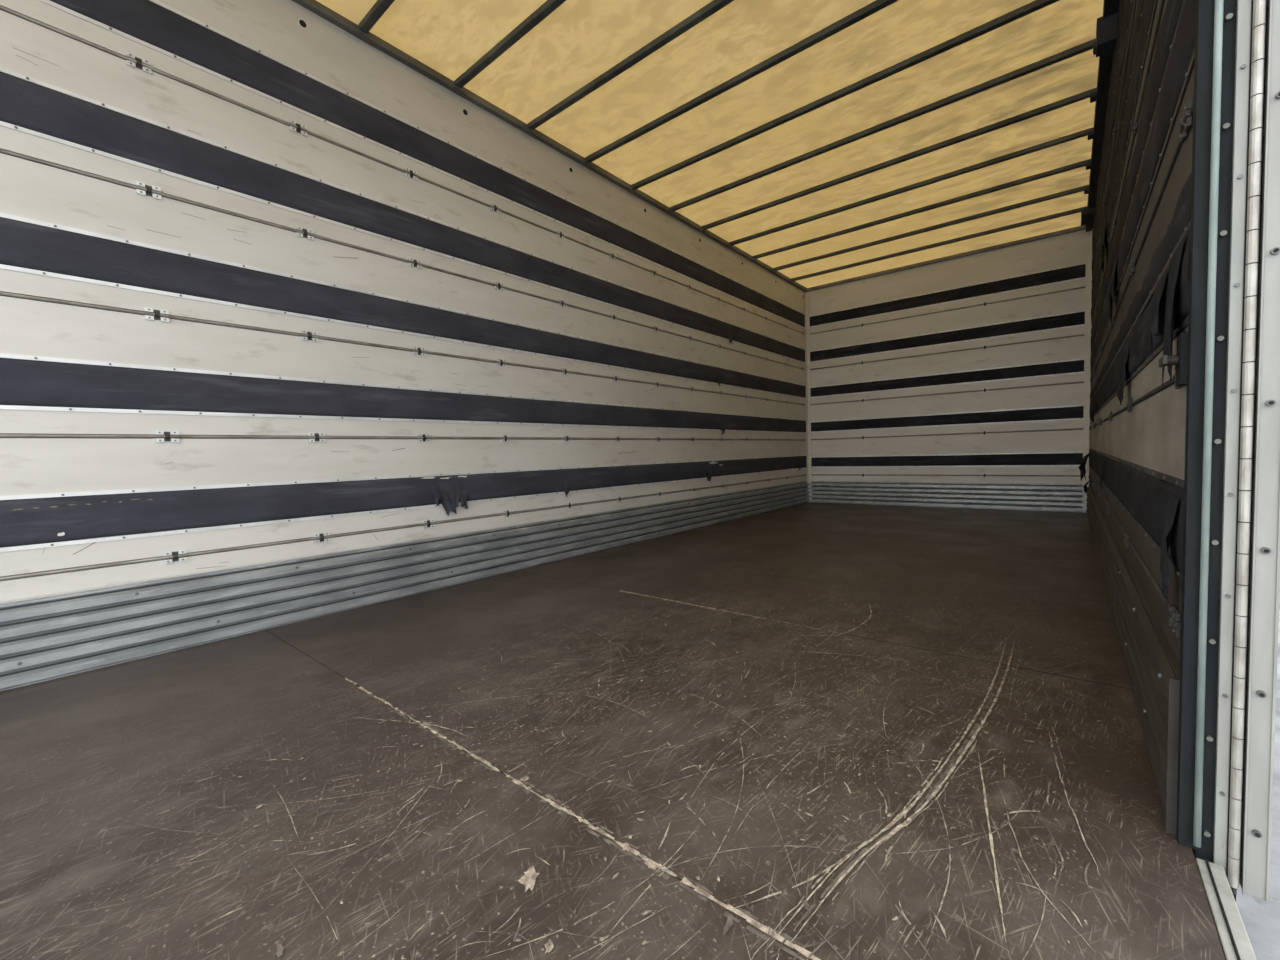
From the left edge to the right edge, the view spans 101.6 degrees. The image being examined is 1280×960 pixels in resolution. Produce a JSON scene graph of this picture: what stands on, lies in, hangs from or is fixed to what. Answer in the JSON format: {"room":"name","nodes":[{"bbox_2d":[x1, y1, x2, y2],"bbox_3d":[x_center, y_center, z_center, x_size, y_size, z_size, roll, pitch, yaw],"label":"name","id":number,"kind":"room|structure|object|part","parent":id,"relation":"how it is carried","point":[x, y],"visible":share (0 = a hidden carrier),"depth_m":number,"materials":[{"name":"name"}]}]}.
{"room":"loading area","nodes":[
{"label":"loading area","id":0,"kind":"room"},
{"bbox_2d":[0,134,803,603],"bbox_3d":[-0.207,-0.765,3.442,0.040,2.425,6.639,1,4,39],"label":"wall","id":1,"kind":"structure","parent":0,"point":[179,134],"depth_m":2.06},
{"bbox_2d":[0,0,806,601],"bbox_3d":[-0.191,-0.875,3.421,0.010,2.145,6.639,1,4,39],"label":"panels","id":2,"kind":"object","parent":1,"relation":"attached to","point":[34,192],"visible":1,"depth_m":2.07,"materials":[{"name":"grey"}]},
{"bbox_2d":[0,6,805,580],"bbox_3d":[-0.181,-0.667,3.428,0.016,1.637,6.639,1,4,39],"label":"rods","id":3,"kind":"object","parent":2,"relation":"attached to","point":[143,64],"visible":1,"depth_m":2.06,"materials":[{"name":"metal"}]},
{"bbox_2d":[0,0,806,547],"bbox_3d":[-0.188,-0.819,3.422,0.014,1.731,6.639,1,4,39],"label":"felt strips","id":4,"kind":"object","parent":2,"relation":"attached to","point":[25,104],"visible":1,"depth_m":2.03,"materials":[{"name":"black fabric"}]},
{"bbox_2d":[14,461,722,535],"bbox_3d":[-0.528,0.011,3.006,0.001,0.136,3.954,1,4,39],"label":"felt holes","id":5,"kind":"object","parent":4,"relation":"in","point":[59,534],"depth_m":1.68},
{"bbox_2d":[14,25,803,545],"bbox_3d":[-0.164,-0.821,3.446,0.004,1.746,6.573,1,4,39],"label":"rivets","id":6,"kind":"object","parent":4,"relation":"attached to","point":[110,28],"visible":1,"depth_m":2.19,"materials":[{"name":"grey metal"}]},
{"bbox_2d":[432,331,800,515],"bbox_3d":[0.402,-0.603,4.111,0.028,1.321,4.375,1,4,39],"label":"felt","id":7,"kind":"object","parent":4,"relation":"attached to","point":[450,493],"visible":1,"depth_m":2.53,"materials":[{"name":"black fabric"}]},
{"bbox_2d":[14,48,797,568],"bbox_3d":[-0.063,-0.673,3.577,0.001,1.703,5.782,1,4,39],"label":"scuffs","id":8,"kind":"object","parent":2,"relation":"attached to","point":[14,48],"visible":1,"depth_m":1.90,"materials":[{"name":"brown"}]},
{"bbox_2d":[298,19,803,297],"bbox_3d":[0.035,-1.899,3.678,0.002,0.034,5.714,1,4,39],"label":"holes","id":9,"kind":"object","parent":2,"relation":"attached to","point":[302,23],"visible":1,"depth_m":2.57,"materials":[{"name":"black"}]},
{"bbox_2d":[0,481,808,690],"bbox_3d":[-0.149,0.324,3.475,0.028,0.244,6.639,1,4,39],"label":"kick plate","id":10,"kind":"object","parent":1,"relation":"attached to","point":[52,637],"visible":1,"depth_m":2.01,"materials":[{"name":"metal"}]},
{"bbox_2d":[804,292,811,498],"bbox_3d":[1.915,-0.928,5.946,0.040,2.375,0.043,1,4,39],"label":"trim","id":11,"kind":"structure","parent":1,"relation":"attached to","point":[806,295],"depth_m":5.95,"materials":[{"name":"grey metal"}]},
{"bbox_2d":[0,502,1224,959],"bbox_3d":[0.800,0.470,2.734,2.518,0.032,6.679,1,4,39],"label":"floor","id":12,"kind":"structure","parent":0,"point":[69,903],"depth_m":1.02,"materials":[{"name":"brown wood"}]},
{"bbox_2d":[1196,858,1256,959],"bbox_3d":[0.252,0.675,0.055,0.033,0.145,1.826,1,4,39],"label":"trim","id":13,"kind":"structure","parent":12,"relation":"attached to","point":[1232,934],"depth_m":0.67,"materials":[{"name":"silver metal"}]},
{"bbox_2d":[292,0,1118,291],"bbox_3d":[0.755,-1.887,2.595,2.578,0.164,6.679,1,4,39],"label":"roof frame","id":14,"kind":"structure","parent":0,"point":[1106,26],"depth_m":2.81,"materials":[{"name":"grey metal"}]},
{"bbox_2d":[316,0,1103,287],"bbox_3d":[0.745,-1.978,2.597,2.538,0.015,6.679,1,4,39],"label":"ceiling","id":15,"kind":"structure","parent":0,"point":[579,41],"depth_m":2.72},
{"bbox_2d":[354,0,1096,282],"bbox_3d":[0.742,-1.939,2.595,2.468,0.049,5.748,1,4,39],"label":"bars","id":16,"kind":"object","parent":15,"relation":"attached to","point":[380,7],"depth_m":2.84,"materials":[{"name":"black metal"}]},
{"bbox_2d":[811,301,1082,483],"bbox_3d":[2.882,-0.944,5.221,2.478,2.425,0.040,1,4,39],"label":"wall","id":17,"kind":"structure","parent":0,"point":[948,301],"depth_m":5.09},
{"bbox_2d":[809,481,1086,511],"bbox_3d":[2.921,0.147,5.226,2.555,0.244,0.028,1,4,39],"label":"kick plate","id":18,"kind":"object","parent":17,"relation":"attached to","point":[1007,496],"visible":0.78,"depth_m":5.08,"materials":[{"name":"metal"}]},
{"bbox_2d":[806,229,1092,483],"bbox_3d":[2.861,-1.053,5.195,2.478,2.145,0.016,1,4,39],"label":"panels","id":19,"kind":"object","parent":17,"relation":"attached to","point":[1069,249],"depth_m":5.03,"materials":[{"name":"grey"}]},
{"bbox_2d":[816,269,1077,466],"bbox_3d":[2.862,-0.988,5.196,2.347,1.715,0.004,1,4,39],"label":"rivets","id":20,"kind":"object","parent":19,"relation":"attached to","point":[1051,269],"visible":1,"depth_m":5.09,"materials":[{"name":"grey metal"}]},
{"bbox_2d":[810,287,1084,477],"bbox_3d":[2.865,-0.845,5.203,2.478,1.637,0.016,1,4,39],"label":"rods","id":21,"kind":"object","parent":19,"relation":"attached to","point":[987,303],"visible":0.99,"depth_m":4.99,"materials":[{"name":"metal"}]},
{"bbox_3d":[2.863,-0.989,5.198,2.478,1.701,0.016,1,4,39],"label":"felt strips","id":22,"kind":"part","parent":19,"relation":"part of","materials":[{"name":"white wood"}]},
{"bbox_2d":[1082,229,1092,512],"bbox_3d":[3.782,-0.904,4.416,0.040,2.375,0.043,1,4,39],"label":"trim","id":23,"kind":"structure","parent":17,"relation":"attached to","point":[1088,276],"depth_m":4.42,"materials":[{"name":"grey metal"}]},
{"bbox_3d":[2.335,-0.794,2.570,0.040,2.425,4.763,1,4,39],"label":"wall","id":24,"kind":"structure","parent":0,"visible":0},
{"bbox_2d":[1086,484,1179,819],"bbox_3d":[2.353,0.293,2.663,0.028,0.244,4.805,1,4,39],"label":"kick plate","id":25,"kind":"object","parent":24,"relation":"attached to","point":[1150,659],"visible":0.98,"depth_m":1.16,"materials":[{"name":"black metal"}]},
{"bbox_2d":[1089,0,1195,662],"bbox_3d":[2.311,-0.904,2.581,0.021,2.145,4.763,1,4,39],"label":"panels","id":26,"kind":"object","parent":24,"relation":"attached to","point":[1150,437],"depth_m":1.25,"materials":[{"name":"grey"}]},
{"bbox_2d":[1078,220,1184,607],"bbox_3d":[2.218,-0.524,2.543,0.073,1.505,4.455,1,4,39],"label":"straps","id":27,"kind":"object","parent":26,"relation":"attached to","point":[1174,264],"visible":1,"depth_m":0.89,"materials":[{"name":"black fabric"}]},
{"bbox_2d":[1090,0,1187,575],"bbox_3d":[2.309,-0.849,2.585,0.004,1.746,4.627,1,4,39],"label":"rivets","id":28,"kind":"object","parent":26,"relation":"attached to","point":[1186,73],"visible":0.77,"depth_m":1.49,"materials":[{"name":"grey metal"}]},
{"bbox_2d":[1089,0,1192,636],"bbox_3d":[2.314,-0.697,2.594,0.016,1.637,4.763,1,4,39],"label":"rods","id":29,"kind":"object","parent":26,"relation":"attached to","point":[1185,124],"visible":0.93,"depth_m":1.35,"materials":[{"name":"grey metal"}]},
{"bbox_2d":[1090,0,1191,400],"bbox_3d":[2.300,-1.257,2.564,0.017,1.476,4.763,1,4,39],"label":"wall strip","id":30,"kind":"object","parent":26,"relation":"attached to","point":[1182,213],"visible":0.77,"depth_m":1.46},
{"bbox_3d":[2.312,-0.849,2.584,0.021,1.738,4.763,1,4,39],"label":"felt strips","id":31,"kind":"part","parent":26,"relation":"part of","materials":[{"name":"black fabric"}]},
{"bbox_2d":[1159,332,1187,385],"bbox_3d":[0.849,-0.190,0.831,0.030,0.080,0.050,1,4,39],"label":"bracket","id":32,"kind":"object","parent":24,"relation":"attached to","point":[1180,360],"visible":0.93,"depth_m":0.81,"materials":[{"name":"grey metal"}]},
{"bbox_2d":[1165,0,1265,900],"bbox_3d":[0.816,-0.668,0.732,0.073,2.645,0.072,1,4,39],"label":"door frame post","id":33,"kind":"object","parent":24,"relation":"attached to","point":[1206,706],"visible":0.98,"depth_m":0.74,"materials":[{"name":"grey metal"}]},
{"bbox_2d":[1239,0,1279,899],"bbox_3d":[1.073,-0.729,0.965,0.023,2.600,0.760,1,4,39],"label":"leaf","id":34,"kind":"object","parent":33,"relation":"attached to","point":[1268,481],"visible":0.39,"depth_m":0.71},
{"bbox_2d":[1242,0,1279,902],"bbox_3d":[0.830,-0.698,0.670,0.025,2.580,0.008,1,4,39],"label":"panel","id":35,"kind":"object","parent":34,"relation":"attached to","point":[1276,250],"visible":1,"depth_m":0.71,"materials":[{"name":"grey metal"}]},
{"label":"outside","id":36,"kind":"structure","parent":0,"visible":0},
{"bbox_2d":[1236,599,1279,959],"bbox_3d":[11.616,0.955,9.976,70.000,0.050,90.000,1,4,39],"label":"ground","id":37,"kind":"structure","parent":36,"point":[1260,918],"depth_m":1.98,"materials":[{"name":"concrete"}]}
]}

